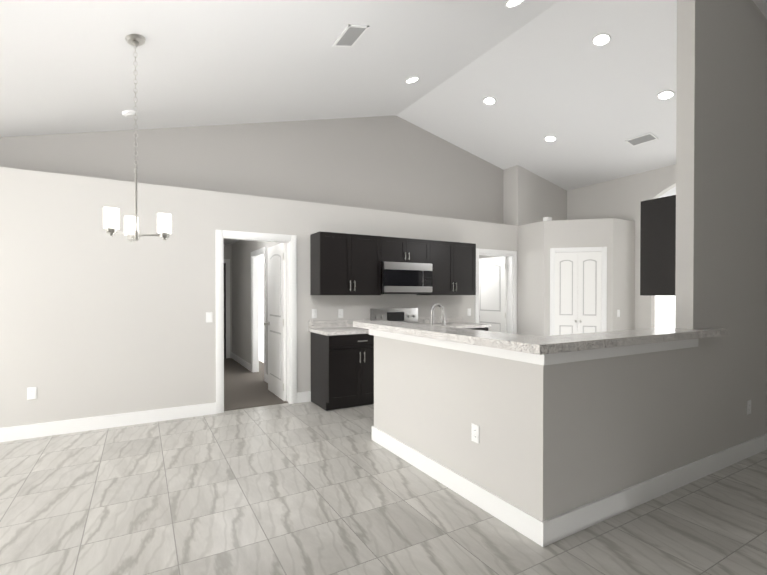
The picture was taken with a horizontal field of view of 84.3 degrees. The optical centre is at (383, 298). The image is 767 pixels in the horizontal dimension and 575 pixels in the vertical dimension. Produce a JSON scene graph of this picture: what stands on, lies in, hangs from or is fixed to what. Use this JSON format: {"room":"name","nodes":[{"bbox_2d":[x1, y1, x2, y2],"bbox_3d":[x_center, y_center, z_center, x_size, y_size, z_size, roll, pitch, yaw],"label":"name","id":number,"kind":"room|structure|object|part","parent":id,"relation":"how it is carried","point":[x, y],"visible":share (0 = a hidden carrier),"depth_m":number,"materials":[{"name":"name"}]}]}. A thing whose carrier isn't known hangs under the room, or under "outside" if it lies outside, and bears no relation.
{"room":"kitchen","nodes":[
{"label":"kitchen","id":0,"kind":"room"},
{"bbox_2d":[224,244,231,357],"bbox_3d":[-3.777,0.074,8.838,1.110,2.440,0.100,0,1,-30],"label":"wall","id":1,"kind":"structure","parent":0,"point":[227,247],"depth_m":9.06,"materials":[{"name":"grey paint"}]},
{"bbox_2d":[224,259,229,357],"bbox_3d":[-3.663,0.231,8.837,0.885,2.125,0.018,0,1,-30],"label":"door frame","id":2,"kind":"structure","parent":1,"relation":"attached to","point":[227,261],"depth_m":9.03,"materials":[{"name":"white wood"}]},
{"bbox_2d":[223,239,238,244],"bbox_3d":[-2.731,-1.136,7.007,1.350,0.010,4.300,0,1,-30],"label":"ceiling","id":3,"kind":"structure","parent":0,"point":[227,241],"depth_m":8.55,"materials":[{"name":"white paint"}]},
{"bbox_2d":[0,115,503,223],"bbox_3d":[-1.512,-2.013,5.532,8.359,1.570,0.120,0,1,-30],"label":"wall","id":4,"kind":"structure","parent":0,"point":[395,163],"depth_m":5.70,"materials":[{"name":"grey paint"}]},
{"bbox_2d":[224,358,287,410],"bbox_3d":[-2.171,1.301,7.257,2.350,0.012,4.260,0,1,-30],"label":"floor","id":5,"kind":"structure","parent":0,"point":[244,387],"depth_m":6.05,"materials":[{"name":"grey carpet"}]},
{"bbox_2d":[231,240,286,394],"bbox_3d":[-2.189,0.087,7.329,0.100,2.440,4.300,0,1,-30],"label":"wall","id":6,"kind":"structure","parent":0,"point":[238,254],"depth_m":8.05,"materials":[{"name":"grey paint"}]},
{"bbox_2d":[231,352,250,370],"bbox_3d":[-2.795,1.228,8.278,0.016,0.118,1.865,0,1,-30],"label":"baseboard","id":7,"kind":"structure","parent":6,"relation":"attached to","point":[242,362],"depth_m":8.15,"materials":[{"name":"white wood"}]},
{"bbox_2d":[251,247,265,380],"bbox_3d":[-2.040,0.253,7.052,0.118,2.112,0.974,0,1,-30],"label":"door frame","id":8,"kind":"structure","parent":6,"relation":"attached to","point":[256,254],"depth_m":7.39,"materials":[{"name":"white wood"}]},
{"bbox_2d":[263,243,285,400],"bbox_3d":[-1.442,0.298,5.717,0.199,2.020,0.776,0,1,-30],"label":"door leaf","id":9,"kind":"structure","parent":6,"relation":"in","point":[276,323],"depth_m":5.62,"materials":[{"name":"white wood"}]},
{"bbox_2d":[0,165,566,427],"bbox_3d":[-0.819,-0.493,5.752,9.790,3.625,0.450,0,1,-30],"label":"wall","id":10,"kind":"structure","parent":0,"point":[96,319],"depth_m":4.49,"materials":[{"name":"grey paint"}]},
{"bbox_2d":[27,387,36,399],"bbox_3d":[-3.355,0.908,4.043,0.070,0.116,0.007,0,1,-30],"label":"outlet","id":11,"kind":"object","parent":10,"relation":"attached to","point":[31,392],"visible":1,"depth_m":4.04,"materials":[{"name":"white plastic"}]},
{"bbox_2d":[0,402,215,441],"bbox_3d":[-4.172,1.273,3.572,5.188,0.130,0.016,0,1,-30],"label":"baseboard","id":12,"kind":"structure","parent":10,"relation":"attached to","point":[29,431],"depth_m":4.31,"materials":[{"name":"white wood"}]},
{"bbox_2d":[206,312,212,322],"bbox_3d":[-1.984,0.218,4.823,0.070,0.116,0.010,0,1,-30],"label":"light switch","id":13,"kind":"object","parent":10,"relation":"attached to","point":[209,318],"visible":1,"depth_m":4.82,"materials":[{"name":"white plastic"}]},
{"bbox_2d":[215,230,296,413],"bbox_3d":[-1.543,0.269,5.152,0.954,2.112,0.156,0,1,-30],"label":"door frame","id":14,"kind":"structure","parent":10,"relation":"attached to","point":[291,276],"depth_m":5.14,"materials":[{"name":"white wood"}]},
{"bbox_2d":[312,309,316,317],"bbox_3d":[-0.889,0.198,5.453,0.070,0.116,0.007,0,1,-30],"label":"outlet","id":15,"kind":"object","parent":10,"relation":"attached to","point":[314,313],"visible":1,"depth_m":5.45,"materials":[{"name":"white plastic"}]},
{"bbox_2d":[338,309,342,317],"bbox_3d":[-0.567,0.204,5.638,0.070,0.116,0.007,0,1,-30],"label":"outlet","id":16,"kind":"object","parent":10,"relation":"attached to","point":[340,313],"visible":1,"depth_m":5.63,"materials":[{"name":"white plastic"}]},
{"bbox_2d":[310,231,380,294],"bbox_3d":[-0.475,-0.425,5.476,0.850,0.775,0.368,0,1,-30],"label":"upper cabinet","id":17,"kind":"object","parent":10,"relation":"attached to","point":[344,264],"visible":1,"depth_m":5.32,"materials":[{"name":"black wood"}]},
{"bbox_2d":[381,236,429,263],"bbox_3d":[0.236,-0.649,5.883,0.790,0.335,0.368,0,1,-30],"label":"upper cabinet","id":18,"kind":"object","parent":10,"relation":"attached to","point":[396,249],"visible":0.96,"depth_m":5.74,"materials":[{"name":"black wood"}]},
{"bbox_2d":[381,262,431,293],"bbox_3d":[0.244,-0.268,5.871,0.774,0.423,0.403,0,1,-30],"label":"microwave","id":19,"kind":"object","parent":18,"relation":"attached to","point":[404,278],"visible":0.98,"depth_m":5.67,"materials":[{"name":"silver metal"}]},
{"bbox_2d":[416,240,475,294],"bbox_3d":[0.947,-0.432,6.293,0.850,0.775,0.368,0,1,-30],"label":"upper cabinet","id":20,"kind":"object","parent":10,"relation":"attached to","point":[453,268],"visible":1,"depth_m":6.15,"materials":[{"name":"black wood"}]},
{"bbox_2d":[479,256,506,332],"bbox_3d":[1.939,0.282,7.642,0.199,2.020,0.746,0,1,-30],"label":"door leaf","id":21,"kind":"structure","parent":10,"relation":"in","point":[493,291],"depth_m":7.55,"materials":[{"name":"white wood"}]},
{"bbox_2d":[475,248,516,333],"bbox_3d":[1.843,0.253,7.097,0.924,2.112,0.156,0,1,-30],"label":"door frame","id":22,"kind":"structure","parent":10,"relation":"attached to","point":[511,256],"depth_m":7.23,"materials":[{"name":"white wood"}]},
{"bbox_2d":[0,401,766,574],"bbox_3d":[2.484,1.407,2.528,12.650,0.120,8.700,0,1,-30],"label":"floor","id":23,"kind":"structure","parent":0,"point":[308,488],"depth_m":2.63,"materials":[{"name":"tile"}]},
{"bbox_2d":[311,332,373,410],"bbox_3d":[-0.408,0.875,5.370,0.850,0.895,0.638,0,1,-30],"label":"base cabinet","id":24,"kind":"object","parent":23,"relation":"on","point":[342,371],"visible":0.83,"depth_m":5.08,"materials":[{"name":"black wood"}]},
{"bbox_2d":[308,319,369,335],"bbox_3d":[-0.421,0.358,5.363,0.884,0.140,0.630,0,1,-30],"label":"countertop","id":25,"kind":"structure","parent":24,"relation":"on","point":[334,327],"depth_m":5.41,"materials":[{"name":"stone"}]},
{"bbox_3d":[-0.257,0.643,5.106,0.130,0.265,0.034,0,1,-30],"label":"handle","id":26,"kind":"part","parent":24,"relation":"part of","materials":[{"name":"silver metal"}]},
{"bbox_2d":[370,308,417,323],"bbox_3d":[0.325,0.732,5.739,0.766,1.175,0.706,0,1,-30],"label":"range","id":27,"kind":"object","parent":23,"relation":"on","point":[408,315],"visible":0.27,"depth_m":6.00,"materials":[{"name":"silver metal"}]},
{"bbox_2d":[466,327,487,330],"bbox_3d":[1.014,0.869,6.187,0.850,0.895,0.638,0,1,-30],"label":"base cabinet","id":28,"kind":"object","parent":23,"relation":"on","point":[485,329],"depth_m":6.07,"materials":[{"name":"black"}]},
{"bbox_2d":[418,316,490,328],"bbox_3d":[1.023,0.351,6.192,0.884,0.140,0.630,0,1,-30],"label":"countertop","id":29,"kind":"structure","parent":28,"relation":"on","point":[454,321],"depth_m":6.31,"materials":[{"name":"stone"}]},
{"bbox_2d":[0,0,766,197],"bbox_3d":[2.377,-2.008,2.686,12.450,1.713,8.930,0,1,-30],"label":"ceiling","id":30,"kind":"structure","parent":0,"point":[539,71],"depth_m":4.22,"materials":[{"name":"white paint"}]},
{"bbox_2d":[122,110,136,117],"bbox_3d":[-2.549,-1.849,4.252,0.133,0.064,0.130,0,1,-30],"label":"smoke detector","id":31,"kind":"object","parent":30,"relation":"attached to","point":[128,113],"visible":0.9,"depth_m":4.22,"materials":[{"name":"white plastic"}]},
{"bbox_2d":[103,34,170,241],"bbox_3d":[-1.793,-1.150,3.099,0.416,1.476,0.401,0,1,-30],"label":"chandelier","id":32,"kind":"object","parent":30,"relation":"hanging from","point":[111,221],"visible":1,"depth_m":3.06,"materials":[{"name":"white glass"}]},
{"bbox_3d":[-1.793,-0.545,3.104,0.416,0.135,0.401,0,1,-30],"label":"lamp shade","id":33,"kind":"part","parent":32,"relation":"part of","materials":[{"name":"white glass"}]},
{"bbox_2d":[332,24,368,46],"bbox_3d":[-0.290,-2.289,3.704,0.196,0.060,0.340,0,1,-30],"label":"ceiling vent","id":34,"kind":"object","parent":30,"relation":"in","point":[350,35],"visible":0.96,"depth_m":3.69,"materials":[{"name":"white metal"}]},
{"bbox_2d":[405,76,418,83],"bbox_3d":[0.342,-2.622,5.090,0.170,0.058,0.176,0,1,-30],"label":"recessed light","id":35,"kind":"object","parent":30,"relation":"in","point":[411,80],"visible":0.98,"depth_m":5.08,"materials":[{"name":"white plastic"}]},
{"bbox_2d":[483,97,495,104],"bbox_3d":[1.408,-2.622,5.625,0.172,0.053,0.176,0,1,-30],"label":"recessed light","id":36,"kind":"object","parent":30,"relation":"in","point":[489,100],"visible":0.98,"depth_m":5.62,"materials":[{"name":"white plastic"}]},
{"bbox_2d":[505,0,523,7],"bbox_3d":[1.160,-2.620,3.737,0.170,0.058,0.176,0,1,-30],"label":"recessed light","id":37,"kind":"object","parent":30,"relation":"in","point":[510,3],"visible":1,"depth_m":3.76,"materials":[{"name":"white plastic"}]},
{"bbox_2d":[544,135,556,141],"bbox_3d":[2.465,-2.357,6.256,0.172,0.053,0.176,0,1,-30],"label":"recessed light","id":38,"kind":"object","parent":30,"relation":"in","point":[550,138],"visible":0.98,"depth_m":6.25,"materials":[{"name":"white plastic"}]},
{"bbox_2d":[592,33,610,45],"bbox_3d":[2.198,-2.608,4.274,0.172,0.053,0.176,0,1,-30],"label":"recessed light","id":39,"kind":"object","parent":30,"relation":"in","point":[601,39],"visible":1,"depth_m":4.27,"materials":[{"name":"white plastic"}]},
{"bbox_2d":[625,132,657,145],"bbox_3d":[3.559,-2.187,5.844,0.198,0.054,0.340,0,1,-30],"label":"ceiling vent","id":40,"kind":"object","parent":30,"relation":"in","point":[642,139],"visible":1,"depth_m":5.83,"materials":[{"name":"white metal"}]},
{"bbox_2d":[657,90,674,99],"bbox_3d":[3.258,-2.344,4.888,0.172,0.053,0.176,0,1,-30],"label":"recessed light","id":41,"kind":"object","parent":30,"relation":"in","point":[665,94],"visible":1,"depth_m":4.88,"materials":[{"name":"white plastic"}]},
{"bbox_2d":[431,303,444,325],"bbox_3d":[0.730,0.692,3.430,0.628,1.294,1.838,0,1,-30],"label":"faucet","id":42,"kind":"object","parent":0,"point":[442,314],"visible":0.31,"depth_m":3.64,"materials":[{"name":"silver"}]},
{"bbox_2d":[374,336,561,520],"bbox_3d":[0.442,0.846,3.178,0.120,0.990,1.930,0,1,-30],"label":"wall","id":43,"kind":"structure","parent":0,"point":[557,439],"depth_m":2.73,"materials":[{"name":"grey paint"}]},
{"bbox_2d":[372,426,535,541],"bbox_3d":[0.376,1.277,3.159,0.016,0.130,1.936,0,1,-30],"label":"baseboard","id":44,"kind":"structure","parent":43,"relation":"attached to","point":[523,522],"depth_m":2.85,"materials":[{"name":"white wood"}]},
{"bbox_2d":[369,329,569,364],"bbox_3d":[0.442,0.315,3.173,0.190,0.073,2.000,0,1,-30],"label":"trim","id":45,"kind":"structure","parent":43,"relation":"on","point":[563,357],"depth_m":2.64,"materials":[{"name":"white wood"}]},
{"bbox_2d":[471,423,478,443],"bbox_3d":[0.600,0.885,2.773,0.007,0.116,0.070,0,1,-30],"label":"outlet","id":46,"kind":"object","parent":43,"relation":"attached to","point":[474,433],"visible":1,"depth_m":2.77,"materials":[{"name":"white plastic"}]},
{"bbox_2d":[479,255,501,258],"bbox_3d":[2.132,0.076,8.600,0.100,2.440,2.200,0,1,-30],"label":"wall","id":47,"kind":"structure","parent":0,"point":[483,256],"depth_m":8.58,"materials":[{"name":"grey paint"}]},
{"bbox_2d":[517,218,634,335],"bbox_3d":[3.184,0.034,7.070,1.300,2.550,1.260,0,1,-30],"label":"wall","id":48,"kind":"structure","parent":0,"point":[537,241],"depth_m":6.78,"materials":[{"name":"grey paint"}]},
{"bbox_2d":[543,217,551,220],"bbox_3d":[2.657,-1.275,6.872,0.120,0.070,0.080,0,1,-30],"label":"shelf box","id":49,"kind":"object","parent":48,"relation":"on","point":[547,218],"visible":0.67,"depth_m":6.84,"materials":[{"name":"white plastic"}]},
{"bbox_2d":[555,252,601,334],"bbox_3d":[3.063,0.288,6.681,0.485,2.024,0.485,0,1,-30],"label":"pantry door","id":50,"kind":"structure","parent":48,"relation":"in","point":[578,279],"depth_m":6.67,"materials":[{"name":"white wood"}]},
{"bbox_2d":[550,247,606,335],"bbox_3d":[3.062,0.256,6.677,0.824,2.112,0.017,0,0,15],"label":"door frame","id":51,"kind":"structure","parent":48,"relation":"attached to","point":[603,292],"depth_m":6.64,"materials":[{"name":"white wood"}]},
{"bbox_2d":[567,164,675,329],"bbox_3d":[4.355,-0.361,6.454,0.120,3.349,3.490,0,1,-30],"label":"wall","id":52,"kind":"structure","parent":0,"point":[621,198],"depth_m":6.87,"materials":[{"name":"grey paint"}]},
{"bbox_2d":[562,0,766,512],"bbox_3d":[4.209,-0.713,4.285,7.530,4.089,0.120,0,1,-30],"label":"wall","id":53,"kind":"structure","parent":0,"point":[721,195],"depth_m":3.19,"materials":[{"name":"grey paint"}]},
{"bbox_2d":[570,338,697,361],"bbox_3d":[1.619,0.318,2.806,1.445,0.073,0.190,0,1,-30],"label":"trim","id":54,"kind":"structure","parent":53,"relation":"on","point":[582,355],"depth_m":2.65,"materials":[{"name":"white"}]},
{"bbox_2d":[353,320,727,354],"bbox_3d":[1.143,0.250,3.599,2.060,0.050,2.170,0,1,-30],"label":"countertop","id":55,"kind":"structure","parent":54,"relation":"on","point":[539,345],"depth_m":2.66,"materials":[{"name":"grey stone"}]},
{"bbox_2d":[536,434,766,546],"bbox_3d":[4.132,1.268,4.179,7.546,0.130,0.016,0,1,-30],"label":"baseboard","id":56,"kind":"structure","parent":53,"relation":"attached to","point":[550,530],"depth_m":2.74,"materials":[{"name":"white wood"}]},
{"bbox_2d":[640,195,675,295],"bbox_3d":[2.390,-0.409,3.480,0.471,0.774,0.288,0,1,-30],"label":"upper cabinet","id":57,"kind":"object","parent":53,"relation":"attached to","point":[657,245],"visible":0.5,"depth_m":3.35,"materials":[{"name":"black wood"}]},
{"bbox_2d":[747,400,750,414],"bbox_3d":[3.096,0.924,3.586,0.070,0.116,0.007,0,1,-30],"label":"outlet","id":58,"kind":"object","parent":53,"relation":"attached to","point":[749,407],"visible":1,"depth_m":3.58,"materials":[{"name":"white plastic"}]},
{"label":"outside","id":59,"kind":"structure","parent":0,"visible":0},
{"bbox_2d":[224,263,225,357],"bbox_3d":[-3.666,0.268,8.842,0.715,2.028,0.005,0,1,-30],"label":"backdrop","id":60,"kind":"structure","parent":59,"point":[224,310],"depth_m":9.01,"materials":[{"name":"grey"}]},
{"bbox_2d":[259,256,263,362],"bbox_3d":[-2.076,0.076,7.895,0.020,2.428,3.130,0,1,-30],"label":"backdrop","id":61,"kind":"structure","parent":59,"point":[261,308],"depth_m":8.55,"materials":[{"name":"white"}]},
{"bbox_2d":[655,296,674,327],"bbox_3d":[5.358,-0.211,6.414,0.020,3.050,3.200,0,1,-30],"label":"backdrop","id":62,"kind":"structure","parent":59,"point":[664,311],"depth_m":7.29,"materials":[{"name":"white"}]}
]}

